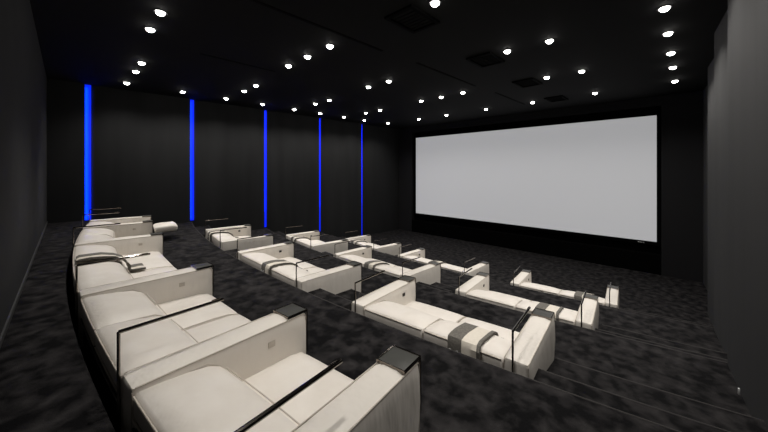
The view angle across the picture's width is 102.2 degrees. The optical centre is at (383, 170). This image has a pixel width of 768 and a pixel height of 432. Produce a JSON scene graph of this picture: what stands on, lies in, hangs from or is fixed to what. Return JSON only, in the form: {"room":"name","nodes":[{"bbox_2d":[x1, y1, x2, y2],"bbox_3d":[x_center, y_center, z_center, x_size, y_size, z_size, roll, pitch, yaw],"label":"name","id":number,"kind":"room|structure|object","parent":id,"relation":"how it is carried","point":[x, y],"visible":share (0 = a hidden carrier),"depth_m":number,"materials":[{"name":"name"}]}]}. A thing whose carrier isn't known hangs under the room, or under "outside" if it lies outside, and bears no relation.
{"room":"movie theater","nodes":[
{"label":"movie theater","id":0,"kind":"room"},
{"bbox_2d":[0,0,46,334],"bbox_3d":[-3.867,0.412,3.255,11.520,5.076,0.100,0,0,44],"label":"wall","id":1,"kind":"structure","parent":0,"point":[23,79],"depth_m":3.12,"materials":[{"name":"paint"}]},
{"bbox_2d":[0,221,47,347],"bbox_3d":[-3.828,1.177,3.295,10.920,0.045,0.012,0,0,44],"label":"baseboard","id":2,"kind":"structure","parent":1,"relation":"attached to","point":[3,333],"depth_m":2.88,"materials":[{"name":"grey metal"}]},
{"bbox_2d":[0,219,115,431],"bbox_3d":[-3.492,2.075,3.566,11.020,1.750,0.868,0,0,44],"label":"floor","id":3,"kind":"structure","parent":0,"point":[47,385],"depth_m":1.96,"materials":[{"name":"carpet"}]},
{"bbox_2d":[47,78,84,222],"bbox_3d":[-7.541,0.412,7.357,0.170,5.076,0.620,0,0,44],"label":"wall panel","id":4,"kind":"object","parent":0,"point":[65,99],"visible":0.53,"depth_m":7.31,"materials":[{"name":"fabric"}]},
{"bbox_2d":[86,84,189,224],"bbox_3d":[-6.542,0.412,8.377,0.170,5.076,2.235,0,0,44],"label":"wall panel","id":5,"kind":"object","parent":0,"point":[140,141],"visible":0.53,"depth_m":8.33,"materials":[{"name":"fabric"}]},
{"bbox_2d":[85,84,90,219],"bbox_3d":[-7.287,-0.326,7.628,0.017,3.591,0.116,0,0,44],"label":"led strip","id":6,"kind":"object","parent":5,"relation":"attached to","point":[87,87],"visible":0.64,"depth_m":7.62,"materials":[{"name":"blue plastic"}]},
{"bbox_2d":[190,100,263,229],"bbox_3d":[-4.979,0.412,9.973,0.170,5.076,2.235,0,0,44],"label":"wall panel","id":7,"kind":"object","parent":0,"point":[228,139],"visible":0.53,"depth_m":9.93,"materials":[{"name":"fabric"}]},
{"bbox_2d":[190,99,193,220],"bbox_3d":[-5.723,-0.326,9.225,0.017,3.591,0.116,0,0,44],"label":"led strip","id":8,"kind":"object","parent":7,"relation":"attached to","point":[191,101],"visible":1,"depth_m":9.21,"materials":[{"name":"blue plastic"}]},
{"bbox_2d":[264,111,318,233],"bbox_3d":[-3.415,0.412,11.570,0.170,5.076,2.235,0,0,44],"label":"wall panel","id":9,"kind":"object","parent":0,"point":[292,139],"visible":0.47,"depth_m":11.53,"materials":[{"name":"fabric"}]},
{"bbox_2d":[264,110,266,226],"bbox_3d":[-4.159,-0.081,10.822,0.017,4.081,0.116,0,0,44],"label":"led strip","id":10,"kind":"object","parent":9,"relation":"attached to","point":[265,111],"visible":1,"depth_m":10.83,"materials":[{"name":"blue plastic"}]},
{"bbox_2d":[320,118,361,237],"bbox_3d":[-1.851,0.412,13.167,0.170,5.076,2.235,0,0,44],"label":"wall panel","id":11,"kind":"object","parent":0,"point":[341,141],"visible":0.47,"depth_m":13.13,"materials":[{"name":"fabric"}]},
{"bbox_2d":[319,118,320,231],"bbox_3d":[-2.595,0.154,12.419,0.017,4.551,0.116,0,0,44],"label":"led strip","id":12,"kind":"object","parent":11,"relation":"attached to","point":[319,118],"visible":0.79,"depth_m":12.44,"materials":[{"name":"blue plastic"}]},
{"bbox_2d":[67,222,680,431],"bbox_3d":[-2.777,2.224,4.296,11.020,1.451,2.912,0,0,44],"label":"platform","id":13,"kind":"object","parent":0,"point":[460,392],"visible":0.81,"depth_m":2.42,"materials":[{"name":"carpet"}]},
{"bbox_2d":[73,207,420,431],"bbox_3d":[-2.999,1.151,4.024,1.591,0.698,8.165,0,0,-43],"label":"sofa","id":14,"kind":"object","parent":13,"relation":"on","point":[165,354],"visible":1,"depth_m":1.84,"materials":[{"name":"beige leather"}]},
{"bbox_2d":[76,235,112,242],"bbox_3d":[-4.569,1.161,4.931,0.449,0.240,0.763,0,0,-42],"label":"cushion","id":15,"kind":"object","parent":14,"relation":"on","point":[82,238],"depth_m":4.88,"materials":[{"name":"beige leather"}]},
{"bbox_2d":[79,228,114,237],"bbox_3d":[-5.072,1.161,5.505,0.449,0.240,0.763,0,0,-40],"label":"cushion","id":16,"kind":"object","parent":14,"relation":"on","point":[86,231],"depth_m":5.44,"materials":[{"name":"beige leather"}]},
{"bbox_2d":[74,245,122,264],"bbox_3d":[-3.780,1.161,4.097,1.168,0.240,0.470,0,0,44],"label":"cushion","id":17,"kind":"object","parent":14,"relation":"on","point":[78,249],"depth_m":4.13,"materials":[{"name":"beige leather"}]},
{"bbox_2d":[87,221,114,225],"bbox_3d":[-5.689,1.161,6.256,0.449,0.240,0.803,0,0,-38],"label":"cushion","id":18,"kind":"object","parent":14,"relation":"on","point":[90,223],"depth_m":6.30,"materials":[{"name":"beige leather"}]},
{"bbox_2d":[73,261,131,290],"bbox_3d":[-2.941,1.161,3.276,1.168,0.240,0.470,0,0,44],"label":"cushion","id":19,"kind":"object","parent":14,"relation":"on","point":[105,273],"depth_m":3.17,"materials":[{"name":"beige leather"}]},
{"bbox_2d":[76,252,145,270],"bbox_3d":[-3.362,1.124,3.827,0.311,0.250,0.636,0,0,44],"label":"throw blanket","id":20,"kind":"object","parent":14,"relation":"on","point":[139,266],"visible":0.96,"depth_m":3.80,"materials":[{"name":"beige fabric"}]},
{"bbox_2d":[81,291,164,341],"bbox_3d":[-2.091,1.161,2.504,0.763,0.240,0.449,0,0,41],"label":"cushion","id":21,"kind":"object","parent":14,"relation":"on","point":[99,309],"depth_m":2.41,"materials":[{"name":"beige leather"}]},
{"bbox_2d":[95,316,195,386],"bbox_3d":[-1.506,1.161,2.013,0.763,0.240,0.449,0,0,39],"label":"cushion","id":22,"kind":"object","parent":14,"relation":"on","point":[142,346],"depth_m":1.91,"materials":[{"name":"beige leather"}]},
{"bbox_2d":[122,251,173,273],"bbox_3d":[-3.475,1.329,4.399,1.155,0.153,0.698,0,0,44],"label":"seat cushion","id":23,"kind":"object","parent":14,"relation":"on","point":[156,260],"depth_m":4.36,"materials":[{"name":"beige leather"}]},
{"bbox_2d":[129,267,176,278],"bbox_3d":[-2.645,1.329,3.587,1.155,0.153,0.698,0,0,44],"label":"seat cushion","id":24,"kind":"object","parent":14,"relation":"on","point":[146,272],"depth_m":3.89,"materials":[{"name":"beige leather"}]},
{"bbox_2d":[155,293,237,330],"bbox_3d":[-1.810,1.329,2.829,0.755,0.153,0.677,0,0,41],"label":"seat cushion","id":25,"kind":"object","parent":14,"relation":"on","point":[171,304],"depth_m":2.82,"materials":[{"name":"beige leather"}]},
{"bbox_2d":[134,366,296,431],"bbox_3d":[-0.743,1.161,1.411,0.803,0.240,0.449,0,0,37],"label":"cushion","id":26,"kind":"object","parent":14,"relation":"on","point":[172,398],"depth_m":1.42,"materials":[{"name":"beige leather"}]},
{"bbox_2d":[183,314,250,342],"bbox_3d":[-1.234,1.329,2.345,0.755,0.153,0.677,0,0,39],"label":"seat cushion","id":27,"kind":"object","parent":14,"relation":"on","point":[206,329],"depth_m":2.53,"materials":[{"name":"beige leather"}]},
{"bbox_2d":[242,352,353,425],"bbox_3d":[-0.483,1.329,1.753,0.794,0.153,0.677,0,0,37],"label":"seat cushion","id":28,"kind":"object","parent":14,"relation":"on","point":[281,374],"depth_m":1.85,"materials":[{"name":"beige leather"}]},
{"bbox_2d":[30,0,727,128],"bbox_3d":[0.640,-2.176,7.785,11.420,0.100,12.680,0,0,44],"label":"ceiling","id":29,"kind":"structure","parent":0,"point":[620,45],"depth_m":5.47,"materials":[{"name":"black paint"}]},
{"bbox_2d":[143,26,156,32],"bbox_3d":[-3.499,-2.104,4.645,0.170,0.043,0.170,0,0,44],"label":"recessed light","id":30,"kind":"object","parent":29,"relation":"in","point":[149,29],"visible":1,"depth_m":4.61,"materials":[{"name":"white"}]},
{"bbox_2d":[153,9,167,15],"bbox_3d":[-2.992,-2.104,4.148,0.170,0.043,0.170,0,0,44],"label":"recessed light","id":31,"kind":"object","parent":29,"relation":"in","point":[161,12],"visible":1,"depth_m":4.12,"materials":[{"name":"white"}]},
{"bbox_2d":[250,0,382,51],"bbox_3d":[-0.844,-2.123,4.655,0.050,0.006,2.330,0,0,44],"label":"ceiling vent","id":32,"kind":"object","parent":29,"relation":"in","point":[255,1],"visible":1,"depth_m":4.46,"materials":[{"name":"black metal"}]},
{"bbox_2d":[325,44,334,48],"bbox_3d":[-0.918,-2.104,5.266,0.170,0.043,0.170,0,0,44],"label":"recessed light","id":33,"kind":"object","parent":29,"relation":"in","point":[330,46],"visible":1,"depth_m":5.23,"materials":[{"name":"white"}]},
{"bbox_2d":[384,4,439,33],"bbox_3d":[0.400,-2.111,4.339,0.480,0.030,0.640,0,0,44],"label":"ceiling vent","id":34,"kind":"object","parent":29,"relation":"in","point":[410,18],"visible":1,"depth_m":4.32,"materials":[{"name":"black metal"}]},
{"bbox_2d":[391,9,432,29],"bbox_3d":[0.400,-2.116,4.339,0.380,0.020,0.540,0,0,44],"label":"grille","id":35,"kind":"object","parent":34,"relation":"attached to","point":[409,19],"depth_m":4.35,"materials":[{"name":"black metal"}]},
{"bbox_2d":[428,0,441,6],"bbox_3d":[0.645,-2.104,3.917,0.170,0.043,0.170,0,0,44],"label":"recessed light","id":36,"kind":"object","parent":29,"relation":"in","point":[434,3],"visible":1,"depth_m":3.89,"materials":[{"name":"white"}]},
{"bbox_2d":[416,63,474,85],"bbox_3d":[1.458,-2.123,6.921,0.050,0.006,2.330,0,0,44],"label":"ceiling vent","id":37,"kind":"object","parent":29,"relation":"in","point":[416,63],"visible":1,"depth_m":6.78,"materials":[{"name":"black metal"}]},
{"bbox_2d":[466,52,504,67],"bbox_3d":[1.939,-2.111,5.911,0.480,0.030,0.640,0,0,44],"label":"ceiling vent","id":38,"kind":"object","parent":29,"relation":"in","point":[486,59],"visible":1,"depth_m":5.89,"materials":[{"name":"black metal"}]},
{"bbox_2d":[471,55,498,65],"bbox_3d":[1.939,-2.116,5.911,0.380,0.020,0.540,0,0,44],"label":"grille","id":39,"kind":"object","parent":38,"relation":"attached to","point":[485,60],"depth_m":5.95,"materials":[{"name":"black metal"}]},
{"bbox_2d":[502,49,511,53],"bbox_3d":[2.184,-2.104,5.489,0.170,0.043,0.170,0,0,44],"label":"recessed light","id":40,"kind":"object","parent":29,"relation":"in","point":[507,51],"visible":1,"depth_m":5.46,"materials":[{"name":"white"}]},
{"bbox_2d":[495,92,524,104],"bbox_3d":[3.744,-2.123,9.140,0.050,0.006,2.100,0,0,44],"label":"ceiling vent","id":41,"kind":"object","parent":29,"relation":"in","point":[495,92],"visible":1,"depth_m":9.06,"materials":[{"name":"black metal"}]},
{"bbox_2d":[512,78,542,87],"bbox_3d":[3.444,-2.111,7.447,0.480,0.030,0.640,0,0,44],"label":"ceiling vent","id":42,"kind":"object","parent":29,"relation":"in","point":[529,82],"visible":1,"depth_m":7.42,"materials":[{"name":"black metal"}]},
{"bbox_2d":[518,80,537,85],"bbox_3d":[3.444,-2.116,7.447,0.380,0.020,0.540,0,0,44],"label":"grille","id":43,"kind":"object","parent":42,"relation":"attached to","point":[527,82],"depth_m":7.47,"materials":[{"name":"black metal"}]},
{"bbox_2d":[544,38,554,43],"bbox_3d":[2.698,-2.104,5.056,0.170,0.043,0.170,0,0,44],"label":"recessed light","id":44,"kind":"object","parent":29,"relation":"in","point":[548,41],"visible":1,"depth_m":5.03,"materials":[{"name":"white"}]},
{"bbox_2d":[544,95,568,101],"bbox_3d":[5.053,-2.111,9.090,0.480,0.030,0.640,0,0,44],"label":"ceiling vent","id":45,"kind":"object","parent":29,"relation":"in","point":[561,97],"visible":1,"depth_m":9.05,"materials":[{"name":"black metal"}]},
{"bbox_2d":[549,97,563,100],"bbox_3d":[5.053,-2.116,9.090,0.380,0.020,0.540,0,0,44],"label":"grille","id":46,"kind":"object","parent":45,"relation":"attached to","point":[550,98],"depth_m":9.09,"materials":[{"name":"black metal"}]},
{"bbox_2d":[656,5,672,11],"bbox_3d":[3.660,-2.104,4.044,0.170,0.043,0.170,0,0,44],"label":"recessed light","id":47,"kind":"object","parent":29,"relation":"in","point":[662,8],"visible":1,"depth_m":4.02,"materials":[{"name":"white"}]},
{"bbox_2d":[661,31,675,35],"bbox_3d":[4.380,-2.104,4.780,0.170,0.043,0.170,0,0,44],"label":"recessed light","id":48,"kind":"object","parent":29,"relation":"in","point":[668,33],"visible":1,"depth_m":4.75,"materials":[{"name":"white"}]},
{"bbox_2d":[665,51,676,55],"bbox_3d":[5.164,-2.104,5.580,0.170,0.043,0.170,0,0,44],"label":"recessed light","id":49,"kind":"object","parent":29,"relation":"in","point":[671,52],"visible":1,"depth_m":5.55,"materials":[{"name":"white"}]},
{"bbox_2d":[362,124,398,235],"bbox_3d":[-0.188,0.412,14.866,0.170,5.076,2.520,0,0,44],"label":"wall panel","id":50,"kind":"object","parent":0,"point":[380,145],"visible":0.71,"depth_m":14.84,"materials":[{"name":"fabric"}]},
{"bbox_2d":[251,228,751,416],"bbox_3d":[-1.983,2.470,5.107,11.020,0.961,5.182,0,0,44],"label":"platform","id":51,"kind":"object","parent":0,"point":[710,381],"visible":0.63,"depth_m":3.40,"materials":[{"name":"carpet"}]},
{"bbox_2d":[205,218,273,250],"bbox_3d":[-3.607,1.623,7.622,1.112,0.735,1.924,0,0,-39],"label":"sofa","id":52,"kind":"object","parent":51,"relation":"on","point":[224,241],"visible":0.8,"depth_m":7.10,"materials":[{"name":"beige leather"}]},
{"bbox_2d":[207,231,231,240],"bbox_3d":[-4.074,1.633,7.731,0.470,0.253,0.754,0,0,-39],"label":"cushion","id":53,"kind":"object","parent":52,"relation":"on","point":[215,234],"depth_m":7.49,"materials":[{"name":"beige leather"}]},
{"bbox_2d":[208,230,238,241],"bbox_3d":[-3.976,1.633,7.721,0.694,0.314,0.312,0,0,-39],"label":"throw blanket","id":54,"kind":"object","parent":52,"relation":"on","point":[210,233],"visible":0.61,"depth_m":7.57,"materials":[{"name":"beige fabric"}]},
{"bbox_2d":[213,235,236,245],"bbox_3d":[-3.593,1.633,7.142,0.470,0.253,0.754,0,0,-39],"label":"cushion","id":55,"kind":"object","parent":52,"relation":"on","point":[216,238],"depth_m":7.06,"materials":[{"name":"beige leather"}]},
{"bbox_2d":[237,234,361,293],"bbox_3d":[-1.569,1.623,5.394,2.334,0.735,1.112,0,0,44],"label":"sofa","id":56,"kind":"object","parent":51,"relation":"on","point":[336,280],"visible":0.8,"depth_m":4.83,"materials":[{"name":"beige leather"}]},
{"bbox_2d":[241,253,278,270],"bbox_3d":[-2.119,1.633,5.522,0.959,0.253,0.470,0,0,44],"label":"cushion","id":57,"kind":"object","parent":56,"relation":"on","point":[255,260],"depth_m":5.42,"materials":[{"name":"beige leather"}]},
{"bbox_2d":[261,260,307,274],"bbox_3d":[-1.646,1.633,5.157,0.312,0.314,0.694,0,0,44],"label":"throw blanket","id":58,"kind":"object","parent":56,"relation":"on","point":[266,266],"visible":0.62,"depth_m":4.99,"materials":[{"name":"beige fabric"}]},
{"bbox_2d":[271,264,311,286],"bbox_3d":[-1.429,1.633,4.847,0.959,0.253,0.470,0,0,44],"label":"cushion","id":59,"kind":"object","parent":56,"relation":"on","point":[286,273],"depth_m":4.66,"materials":[{"name":"beige leather"}]},
{"bbox_2d":[279,257,315,268],"bbox_3d":[-1.803,1.810,5.845,0.959,0.161,0.710,0,0,44],"label":"seat cushion","id":60,"kind":"object","parent":56,"relation":"on","point":[304,265],"depth_m":5.88,"materials":[{"name":"beige leather"}]},
{"bbox_2d":[305,267,324,273],"bbox_3d":[-1.113,1.810,5.170,0.959,0.161,0.710,0,0,44],"label":"seat cushion","id":61,"kind":"object","parent":56,"relation":"on","point":[312,270],"depth_m":5.48,"materials":[{"name":"beige leather"}]},
{"bbox_2d":[335,289,366,300],"bbox_3d":[-0.611,1.908,4.207,0.720,0.164,1.082,0,0,44],"label":"step","id":62,"kind":"structure","parent":51,"relation":"on","point":[349,294],"depth_m":4.59,"materials":[{"name":"carpet"}]},
{"bbox_2d":[308,288,351,309],"bbox_3d":[-0.810,1.826,4.004,0.720,0.328,0.512,0,0,44],"label":"step","id":63,"kind":"structure","parent":62,"relation":"on","point":[321,293],"depth_m":4.04,"materials":[{"name":"carpet"}]},
{"bbox_2d":[351,270,554,378],"bbox_3d":[0.701,1.623,3.403,1.924,0.735,1.113,0,0,38],"label":"sofa","id":64,"kind":"object","parent":51,"relation":"on","point":[395,305],"visible":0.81,"depth_m":3.13,"materials":[{"name":"beige leather"}]},
{"bbox_2d":[365,301,441,337],"bbox_3d":[0.221,1.633,3.407,0.754,0.253,0.470,0,0,38],"label":"cushion","id":65,"kind":"object","parent":64,"relation":"on","point":[415,322],"depth_m":3.26,"materials":[{"name":"beige leather"}]},
{"bbox_2d":[404,301,464,322],"bbox_3d":[0.500,1.810,3.763,0.754,0.161,0.710,0,0,38],"label":"seat cushion","id":66,"kind":"object","parent":64,"relation":"on","point":[437,312],"depth_m":3.83,"materials":[{"name":"beige leather"}]},
{"bbox_2d":[424,320,511,367],"bbox_3d":[0.819,1.633,2.938,0.754,0.253,0.470,0,0,38],"label":"cushion","id":67,"kind":"object","parent":64,"relation":"on","point":[495,351],"depth_m":2.80,"materials":[{"name":"beige leather"}]},
{"bbox_2d":[447,322,497,359],"bbox_3d":[0.894,1.633,2.968,0.312,0.314,0.694,0,0,38],"label":"throw blanket","id":68,"kind":"object","parent":64,"relation":"on","point":[468,339],"visible":0.68,"depth_m":2.77,"materials":[{"name":"beige fabric"}]},
{"bbox_2d":[459,317,518,341],"bbox_3d":[1.098,1.810,3.294,0.754,0.161,0.710,0,0,38],"label":"seat cushion","id":69,"kind":"object","parent":64,"relation":"on","point":[505,333],"depth_m":3.45,"materials":[{"name":"beige leather"}]},
{"bbox_2d":[547,358,767,431],"bbox_3d":[1.915,1.908,2.248,1.639,0.164,1.040,0,0,35],"label":"step","id":70,"kind":"structure","parent":51,"relation":"on","point":[719,417],"depth_m":2.48,"materials":[{"name":"carpet"}]},
{"bbox_2d":[533,368,729,431],"bbox_3d":[1.715,1.826,2.043,1.545,0.328,0.476,0,0,35],"label":"step","id":71,"kind":"structure","parent":70,"relation":"on","point":[660,416],"depth_m":2.21,"materials":[{"name":"carpet"}]},
{"bbox_3d":[-2.882,1.908,6.432,0.720,0.164,1.082,0,0,44],"label":"step","id":72,"kind":"structure","parent":51,"relation":"on","visible":0},
{"bbox_2d":[225,249,239,257],"bbox_3d":[-3.082,1.826,6.229,0.720,0.328,0.512,0,0,44],"label":"step","id":73,"kind":"structure","parent":72,"relation":"on","point":[233,252],"depth_m":6.33,"materials":[{"name":"carpet"}]},
{"bbox_3d":[-4.906,1.908,8.940,1.480,0.164,1.295,0,0,44],"label":"step","id":74,"kind":"structure","parent":51,"relation":"on","visible":0},
{"bbox_2d":[195,225,210,236],"bbox_3d":[-5.109,1.826,8.733,0.476,0.328,1.576,0,0,-36],"label":"step","id":75,"kind":"structure","parent":74,"relation":"on","point":[201,229],"depth_m":8.97,"materials":[{"name":"carpet"}]},
{"bbox_2d":[370,229,712,325],"bbox_3d":[0.675,3.000,7.750,11.120,0.100,12.680,0,0,44],"label":"floor","id":76,"kind":"structure","parent":0,"point":[672,297],"depth_m":8.75,"materials":[{"name":"carpet"}]},
{"bbox_2d":[345,230,401,255],"bbox_3d":[-0.435,2.583,10.926,1.112,0.735,1.924,0,0,-39],"label":"sofa","id":77,"kind":"object","parent":76,"relation":"on","point":[393,249],"visible":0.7,"depth_m":10.41,"materials":[{"name":"beige leather"}]},
{"bbox_2d":[360,243,376,249],"bbox_3d":[-0.421,2.593,10.446,0.470,0.253,0.754,0,0,-39],"label":"cushion","id":78,"kind":"object","parent":77,"relation":"on","point":[361,244],"depth_m":10.42,"materials":[{"name":"beige leather"}]},
{"bbox_2d":[398,244,488,275],"bbox_3d":[1.603,2.583,8.697,2.334,0.735,1.112,0,0,44],"label":"sofa","id":79,"kind":"object","parent":76,"relation":"on","point":[483,266],"visible":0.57,"depth_m":8.20,"materials":[{"name":"beige leather"}]},
{"bbox_2d":[403,256,431,264],"bbox_3d":[1.054,2.593,8.826,0.959,0.253,0.470,0,0,44],"label":"cushion","id":80,"kind":"object","parent":79,"relation":"on","point":[420,260],"depth_m":8.67,"materials":[{"name":"beige leather"}]},
{"bbox_2d":[441,263,463,272],"bbox_3d":[1.743,2.593,8.151,0.959,0.253,0.470,0,0,44],"label":"cushion","id":81,"kind":"object","parent":79,"relation":"on","point":[443,265],"depth_m":7.94,"materials":[{"name":"beige leather"}]},
{"bbox_2d":[320,232,724,352],"bbox_3d":[-1.179,2.704,5.928,11.020,0.491,7.482,0,0,44],"label":"platform","id":82,"kind":"object","parent":76,"relation":"on","point":[697,335],"visible":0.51,"depth_m":5.24,"materials":[{"name":"carpet"}]},
{"bbox_2d":[285,225,347,253],"bbox_3d":[-2.047,2.092,9.215,1.112,0.735,1.924,0,0,-39],"label":"sofa","id":83,"kind":"object","parent":82,"relation":"on","point":[314,243],"visible":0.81,"depth_m":8.70,"materials":[{"name":"beige leather"}]},
{"bbox_2d":[288,236,308,242],"bbox_3d":[-2.514,2.103,9.324,0.470,0.253,0.754,0,0,-39],"label":"cushion","id":84,"kind":"object","parent":83,"relation":"on","point":[297,240],"depth_m":9.09,"materials":[{"name":"beige leather"}]},
{"bbox_2d":[291,236,309,241],"bbox_3d":[-2.416,2.103,9.314,0.694,0.314,0.312,0,0,-39],"label":"throw blanket","id":85,"kind":"object","parent":83,"relation":"on","point":[293,238],"visible":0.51,"depth_m":9.16,"materials":[{"name":"beige fabric"}]},
{"bbox_2d":[298,240,317,247],"bbox_3d":[-2.033,2.103,8.736,0.470,0.253,0.754,0,0,-39],"label":"cushion","id":86,"kind":"object","parent":83,"relation":"on","point":[306,243],"depth_m":8.61,"materials":[{"name":"beige leather"}]},
{"bbox_2d":[334,240,440,284],"bbox_3d":[-0.009,2.092,6.987,2.334,0.735,1.112,0,0,44],"label":"sofa","id":87,"kind":"object","parent":82,"relation":"on","point":[430,273],"visible":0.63,"depth_m":6.45,"materials":[{"name":"beige leather"}]},
{"bbox_2d":[339,255,371,266],"bbox_3d":[-0.559,2.103,7.115,0.959,0.253,0.470,0,0,44],"label":"cushion","id":88,"kind":"object","parent":87,"relation":"on","point":[349,258],"depth_m":7.04,"materials":[{"name":"beige leather"}]},
{"bbox_2d":[364,260,389,269],"bbox_3d":[-0.086,2.103,6.751,0.312,0.314,0.694,0,0,44],"label":"throw blanket","id":89,"kind":"object","parent":87,"relation":"on","point":[369,264],"visible":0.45,"depth_m":6.57,"materials":[{"name":"beige fabric"}]},
{"bbox_2d":[374,264,407,277],"bbox_3d":[0.131,2.103,6.440,0.959,0.253,0.470,0,0,44],"label":"cushion","id":90,"kind":"object","parent":87,"relation":"on","point":[390,270],"depth_m":6.25,"materials":[{"name":"beige leather"}]},
{"bbox_2d":[431,282,456,293],"bbox_3d":[0.978,2.381,5.829,0.720,0.158,1.082,0,0,44],"label":"step","id":91,"kind":"structure","parent":82,"relation":"on","point":[437,284],"depth_m":6.18,"materials":[{"name":"carpet"}]},
{"bbox_2d":[417,282,450,292],"bbox_3d":[0.778,2.303,5.626,0.720,0.314,0.512,0,0,44],"label":"step","id":92,"kind":"structure","parent":91,"relation":"on","point":[422,283],"depth_m":5.76,"materials":[{"name":"carpet"}]},
{"bbox_2d":[455,268,598,329],"bbox_3d":[2.261,2.092,4.996,1.924,0.735,1.113,0,0,38],"label":"sofa","id":93,"kind":"object","parent":82,"relation":"on","point":[477,287],"visible":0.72,"depth_m":4.75,"materials":[{"name":"beige leather"}]},
{"bbox_2d":[467,289,519,309],"bbox_3d":[1.782,2.103,5.000,0.754,0.253,0.470,0,0,38],"label":"cushion","id":94,"kind":"object","parent":93,"relation":"on","point":[482,295],"depth_m":4.86,"materials":[{"name":"beige leather"}]},
{"bbox_2d":[489,291,530,300],"bbox_3d":[2.061,2.280,5.356,0.754,0.161,0.710,0,0,38],"label":"seat cushion","id":95,"kind":"object","parent":93,"relation":"on","point":[518,298],"depth_m":5.46,"materials":[{"name":"beige leather"}]},
{"bbox_2d":[515,301,576,324],"bbox_3d":[2.380,2.103,4.531,0.754,0.253,0.470,0,0,38],"label":"cushion","id":96,"kind":"object","parent":93,"relation":"on","point":[565,316],"depth_m":4.41,"materials":[{"name":"beige leather"}]},
{"bbox_2d":[536,302,563,320],"bbox_3d":[2.454,2.103,4.562,0.312,0.314,0.694,0,0,38],"label":"throw blanket","id":97,"kind":"object","parent":93,"relation":"on","point":[541,305],"visible":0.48,"depth_m":4.42,"materials":[{"name":"beige fabric"}]},
{"bbox_2d":[531,301,577,313],"bbox_3d":[2.659,2.280,4.887,0.754,0.161,0.710,0,0,38],"label":"seat cushion","id":98,"kind":"object","parent":93,"relation":"on","point":[573,311],"depth_m":4.94,"materials":[{"name":"beige leather"}]},
{"bbox_2d":[599,324,727,359],"bbox_3d":[3.503,2.381,3.870,1.639,0.158,1.040,0,0,35],"label":"step","id":99,"kind":"structure","parent":82,"relation":"on","point":[701,350],"depth_m":4.16,"materials":[{"name":"carpet"}]},
{"bbox_2d":[595,328,727,361],"bbox_3d":[3.303,2.303,3.665,1.545,0.314,0.476,0,0,35],"label":"step","id":100,"kind":"structure","parent":99,"relation":"on","point":[596,329],"depth_m":3.80,"materials":[{"name":"carpet"}]},
{"bbox_3d":[-3.318,2.381,10.562,1.480,0.158,1.295,0,0,44],"label":"step","id":101,"kind":"structure","parent":82,"relation":"on","visible":0},
{"bbox_2d":[274,231,284,237],"bbox_3d":[-3.521,2.303,10.355,0.476,0.314,1.576,0,0,-36],"label":"step","id":102,"kind":"structure","parent":101,"relation":"on","point":[276,232],"depth_m":10.65,"materials":[{"name":"carpet"}]},
{"bbox_2d":[510,266,618,307],"bbox_3d":[3.873,2.583,6.707,1.924,0.735,1.113,0,0,38],"label":"sofa","id":103,"kind":"object","parent":76,"relation":"on","point":[523,279],"visible":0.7,"depth_m":6.47,"materials":[{"name":"beige leather"}]},
{"bbox_2d":[520,282,560,294],"bbox_3d":[3.394,2.593,6.711,0.754,0.253,0.470,0,0,38],"label":"cushion","id":104,"kind":"object","parent":103,"relation":"on","point":[537,287],"depth_m":6.57,"materials":[{"name":"beige leather"}]},
{"bbox_2d":[559,290,604,304],"bbox_3d":[3.992,2.593,6.242,0.754,0.253,0.470,0,0,38],"label":"cushion","id":105,"kind":"object","parent":103,"relation":"on","point":[564,293],"depth_m":6.21,"materials":[{"name":"beige leather"}]},
{"bbox_2d":[574,291,593,300],"bbox_3d":[4.067,2.593,6.272,0.312,0.314,0.694,0,0,38],"label":"throw blanket","id":106,"kind":"object","parent":103,"relation":"on","point":[578,295],"visible":0.32,"depth_m":6.11,"materials":[{"name":"beige fabric"}]},
{"bbox_2d":[624,308,713,327],"bbox_3d":[5.112,2.868,5.513,1.639,0.164,1.040,0,0,35],"label":"step","id":107,"kind":"structure","parent":76,"relation":"on","point":[624,308],"depth_m":5.89,"materials":[{"name":"carpet"}]},
{"bbox_2d":[399,91,702,282],"bbox_3d":[4.795,0.412,12.100,11.320,5.076,0.500,0,0,44],"label":"wall","id":108,"kind":"structure","parent":0,"point":[682,113],"depth_m":8.62,"materials":[{"name":"black paint"}]},
{"bbox_2d":[412,220,660,274],"bbox_3d":[4.683,2.675,12.035,9.090,0.550,0.210,0,0,44],"label":"trim","id":109,"kind":"structure","parent":108,"relation":"attached to","point":[647,262],"depth_m":10.75,"materials":[{"name":"black fabric"}]},
{"bbox_2d":[414,111,660,245],"bbox_3d":[4.722,0.220,12.043,9.035,3.860,0.084,0,0,44],"label":"screen","id":110,"kind":"object","parent":108,"relation":"attached to","point":[600,177],"visible":0.88,"depth_m":10.87,"materials":[{"name":"grey fabric"}]},
{"bbox_2d":[415,106,660,253],"bbox_3d":[4.833,0.412,12.189,9.250,5.076,0.220,0,0,44],"label":"wall niche","id":111,"kind":"object","parent":108,"relation":"in","point":[558,236],"visible":0.07,"depth_m":10.92,"materials":[{"name":"black paint"}]},
{"bbox_2d":[703,85,707,290],"bbox_3d":[7.631,0.412,7.210,0.225,5.076,2.520,0,0,44],"label":"wall panel","id":112,"kind":"object","parent":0,"point":[705,91],"visible":0.29,"depth_m":7.88,"materials":[{"name":"fabric"}]},
{"bbox_2d":[708,59,713,325],"bbox_3d":[5.967,0.412,5.511,0.225,5.076,2.235,0,0,44],"label":"wall panel","id":113,"kind":"object","parent":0,"point":[711,66],"visible":0.29,"depth_m":6.04,"materials":[{"name":"fabric"}]},
{"bbox_2d":[714,9,727,352],"bbox_3d":[4.403,0.412,3.914,0.225,5.076,2.235,0,0,44],"label":"wall panel","id":114,"kind":"object","parent":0,"point":[721,33],"visible":0.31,"depth_m":4.42,"materials":[{"name":"fabric"}]},
{"bbox_2d":[728,0,767,427],"bbox_3d":[2.840,0.412,2.317,0.225,5.076,2.235,0,0,44],"label":"wall panel","id":115,"kind":"object","parent":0,"point":[747,19],"visible":1,"depth_m":2.56,"materials":[{"name":"fabric"}]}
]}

